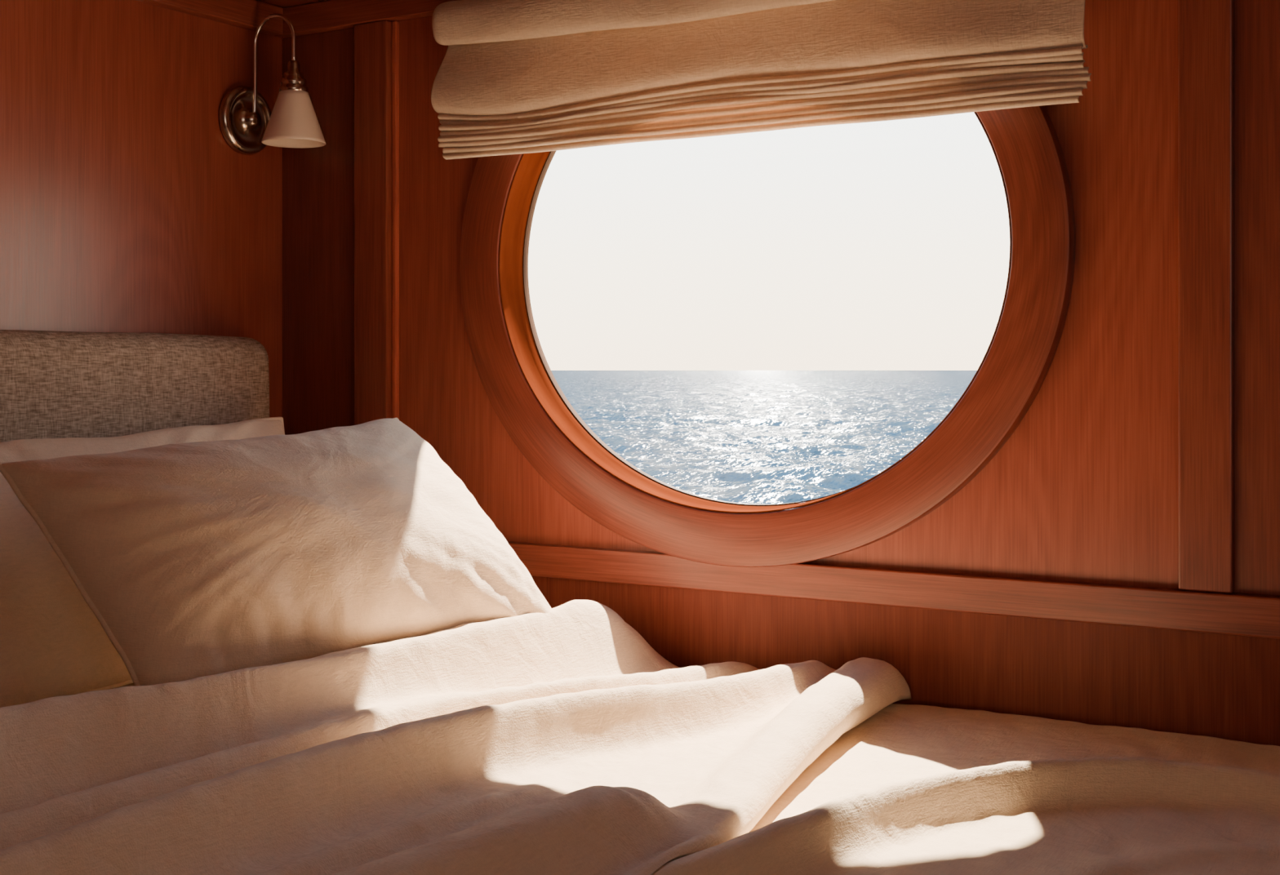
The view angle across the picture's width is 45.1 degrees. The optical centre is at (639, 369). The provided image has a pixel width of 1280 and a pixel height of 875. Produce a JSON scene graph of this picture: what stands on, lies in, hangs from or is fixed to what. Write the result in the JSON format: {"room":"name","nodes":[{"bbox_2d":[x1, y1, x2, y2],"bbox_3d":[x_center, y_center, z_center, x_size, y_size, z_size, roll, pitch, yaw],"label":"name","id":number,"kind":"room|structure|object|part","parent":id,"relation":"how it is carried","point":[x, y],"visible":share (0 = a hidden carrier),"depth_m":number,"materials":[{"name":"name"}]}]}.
{"room":"ship interior","nodes":[
{"label":"ship interior","id":0,"kind":"room"},
{"bbox_2d":[0,0,282,417],"bbox_3d":[-1.318,0.411,1.273,0.080,2.077,2.780,0,0,31],"label":"wall","id":1,"kind":"structure","parent":0,"point":[126,205],"depth_m":2.19,"materials":[{"name":"brown wood"}]},
{"bbox_2d":[135,0,282,35],"bbox_3d":[-1.259,-0.545,1.272,0.022,0.042,2.676,0,0,31],"label":"trim","id":2,"kind":"structure","parent":1,"relation":"attached to","point":[245,14],"depth_m":2.33,"materials":[{"name":"brown wood"}]},
{"bbox_2d":[217,13,325,155],"bbox_3d":[-0.544,-0.434,2.330,0.152,0.210,0.106,0,0,31],"label":"wall lamp","id":3,"kind":"object","parent":1,"relation":"attached to","point":[247,124],"visible":1,"depth_m":2.32,"materials":[{"name":"aged nickel"},{"name":"opal glass"}]},
{"bbox_3d":[-0.556,-0.459,2.337,0.091,0.160,0.006,0,0,31],"label":"arm","id":4,"kind":"part","parent":3,"relation":"part of","materials":[{"name":"silver metal"}]},
{"bbox_3d":[-0.520,-0.379,2.315,0.095,0.079,0.095,0,0,31],"label":"lamp shade","id":5,"kind":"part","parent":3,"relation":"part of","materials":[{"name":"beige fabric"}]},
{"bbox_2d":[279,60,308,92],"bbox_3d":[-0.520,-0.439,2.315,0.044,0.051,0.044,0,0,31],"label":"socket","id":6,"kind":"object","parent":3,"relation":"attached to","point":[293,80],"depth_m":2.30,"materials":[{"name":"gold metal"}]},
{"bbox_2d":[257,0,328,8],"bbox_3d":[-0.021,-0.597,0.538,2.899,0.060,2.699,0,0,31],"label":"ceiling","id":7,"kind":"structure","parent":0,"point":[282,3],"depth_m":2.38,"materials":[{"name":"brown wood"}]},
{"bbox_2d":[286,0,1275,595],"bbox_3d":[0.688,0.411,1.713,3.060,2.077,0.045,0,0,31],"label":"wall","id":8,"kind":"structure","parent":0,"point":[1085,488],"depth_m":1.80,"materials":[{"name":"brown wood"}]},
{"bbox_2d":[282,27,354,435],"bbox_3d":[-0.496,0.038,2.399,0.163,1.124,0.003,0,0,31],"label":"trim","id":9,"kind":"structure","parent":8,"relation":"attached to","point":[318,182],"depth_m":2.40,"materials":[{"name":"brown wood"}]},
{"bbox_2d":[275,0,457,38],"bbox_3d":[0.670,-0.545,1.685,2.898,0.042,0.022,0,0,31],"label":"trim","id":10,"kind":"structure","parent":8,"relation":"attached to","point":[329,15],"depth_m":2.35,"materials":[{"name":"brown wood"}]},
{"bbox_2d":[354,20,391,425],"bbox_3d":[-0.402,0.038,2.333,0.065,1.124,0.020,0,0,31],"label":"trim","id":11,"kind":"structure","parent":8,"relation":"attached to","point":[373,40],"depth_m":2.32,"materials":[{"name":"brown wood"}]},
{"bbox_2d":[391,21,399,419],"bbox_3d":[-0.367,0.038,2.319,0.008,1.124,0.009,0,0,31],"label":"trim","id":12,"kind":"structure","parent":8,"relation":"attached to","point":[395,24],"depth_m":2.31,"materials":[{"name":"brown wood"}]},
{"bbox_2d":[459,105,1075,567],"bbox_3d":[0.133,-0.149,2.031,0.884,0.810,0.065,0,0,31],"label":"porthole frame","id":13,"kind":"structure","parent":8,"relation":"in","point":[517,380],"depth_m":1.98,"materials":[{"name":"brown wood"}]},
{"bbox_2d":[431,0,1091,159],"bbox_3d":[0.114,-0.410,1.968,0.929,0.229,0.078,0,0,31],"label":"blind","id":14,"kind":"object","parent":13,"relation":"attached to","point":[513,77],"visible":1,"depth_m":1.94,"materials":[{"name":"beige fabric"}]},
{"bbox_2d":[506,541,1279,639],"bbox_3d":[0.773,0.269,1.624,2.660,0.044,0.020,0,0,31],"label":"trim","id":15,"kind":"structure","parent":8,"relation":"attached to","point":[1257,615],"depth_m":1.86,"materials":[{"name":"brown wood"}]},
{"bbox_2d":[531,576,1279,746],"bbox_3d":[0.777,0.446,1.632,2.660,0.309,0.003,0,0,31],"label":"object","id":16,"kind":"structure","parent":8,"relation":"attached to","point":[1226,686],"depth_m":1.84,"materials":[{"name":"brown wood"}]},
{"bbox_2d":[1178,0,1234,593],"bbox_3d":[0.629,-0.139,1.714,0.057,0.770,0.014,0,0,31],"label":"trim","id":17,"kind":"structure","parent":8,"relation":"attached to","point":[1206,27],"depth_m":1.71,"materials":[{"name":"brown wood"}]},
{"bbox_2d":[1234,0,1279,595],"bbox_3d":[1.287,-0.139,1.324,1.471,0.770,0.003,0,0,31],"label":"wall panel","id":18,"kind":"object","parent":8,"relation":"attached to","point":[1256,22],"depth_m":1.69,"materials":[{"name":"brown wood"}]},
{"bbox_3d":[-0.021,1.425,0.538,2.899,0.050,2.699,0,0,31],"label":"floor","id":19,"kind":"structure","parent":0,"visible":0},
{"bbox_2d":[0,329,269,442],"bbox_3d":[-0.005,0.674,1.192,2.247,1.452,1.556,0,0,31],"label":"headboard","id":20,"kind":"object","parent":19,"relation":"on","point":[54,384],"visible":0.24,"depth_m":2.08,"materials":[{"name":"fabric"}]},
{"bbox_2d":[113,683,1279,874],"bbox_3d":[0.030,0.558,1.146,2.180,0.383,1.594,0,0,31],"label":"mattress","id":21,"kind":"object","parent":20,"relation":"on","point":[908,789],"visible":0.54,"depth_m":1.41,"materials":[{"name":"beige fabric"}]},
{"bbox_2d":[0,417,284,707],"bbox_3d":[-0.641,0.225,1.827,0.220,0.313,0.826,0,0,31],"label":"pillow","id":22,"kind":"object","parent":21,"relation":"on","point":[52,643],"visible":0.24,"depth_m":1.72,"materials":[{"name":"beige fabric"}]},
{"bbox_2d":[0,417,551,685],"bbox_3d":[-0.389,0.210,1.786,0.279,0.293,0.601,0,0,42],"label":"pillow","id":23,"kind":"object","parent":21,"relation":"on","point":[197,559],"visible":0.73,"depth_m":1.68,"materials":[{"name":"beige fabric"}]},
{"bbox_2d":[0,600,911,874],"bbox_3d":[-0.251,0.352,1.359,0.776,0.120,1.508,0,0,31],"label":"duvet","id":24,"kind":"object","parent":21,"relation":"on","point":[559,741],"visible":1,"depth_m":1.43,"materials":[{"name":"beige fabric"}]},
{"label":"outside","id":25,"kind":"structure","parent":0,"visible":0},
{"bbox_2d":[551,370,977,510],"bbox_3d":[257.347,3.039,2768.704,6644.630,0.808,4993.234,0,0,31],"label":"sea","id":26,"kind":"structure","parent":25,"point":[744,437],"depth_m":87.68,"materials":[{"name":"blue liquid"}]}
]}

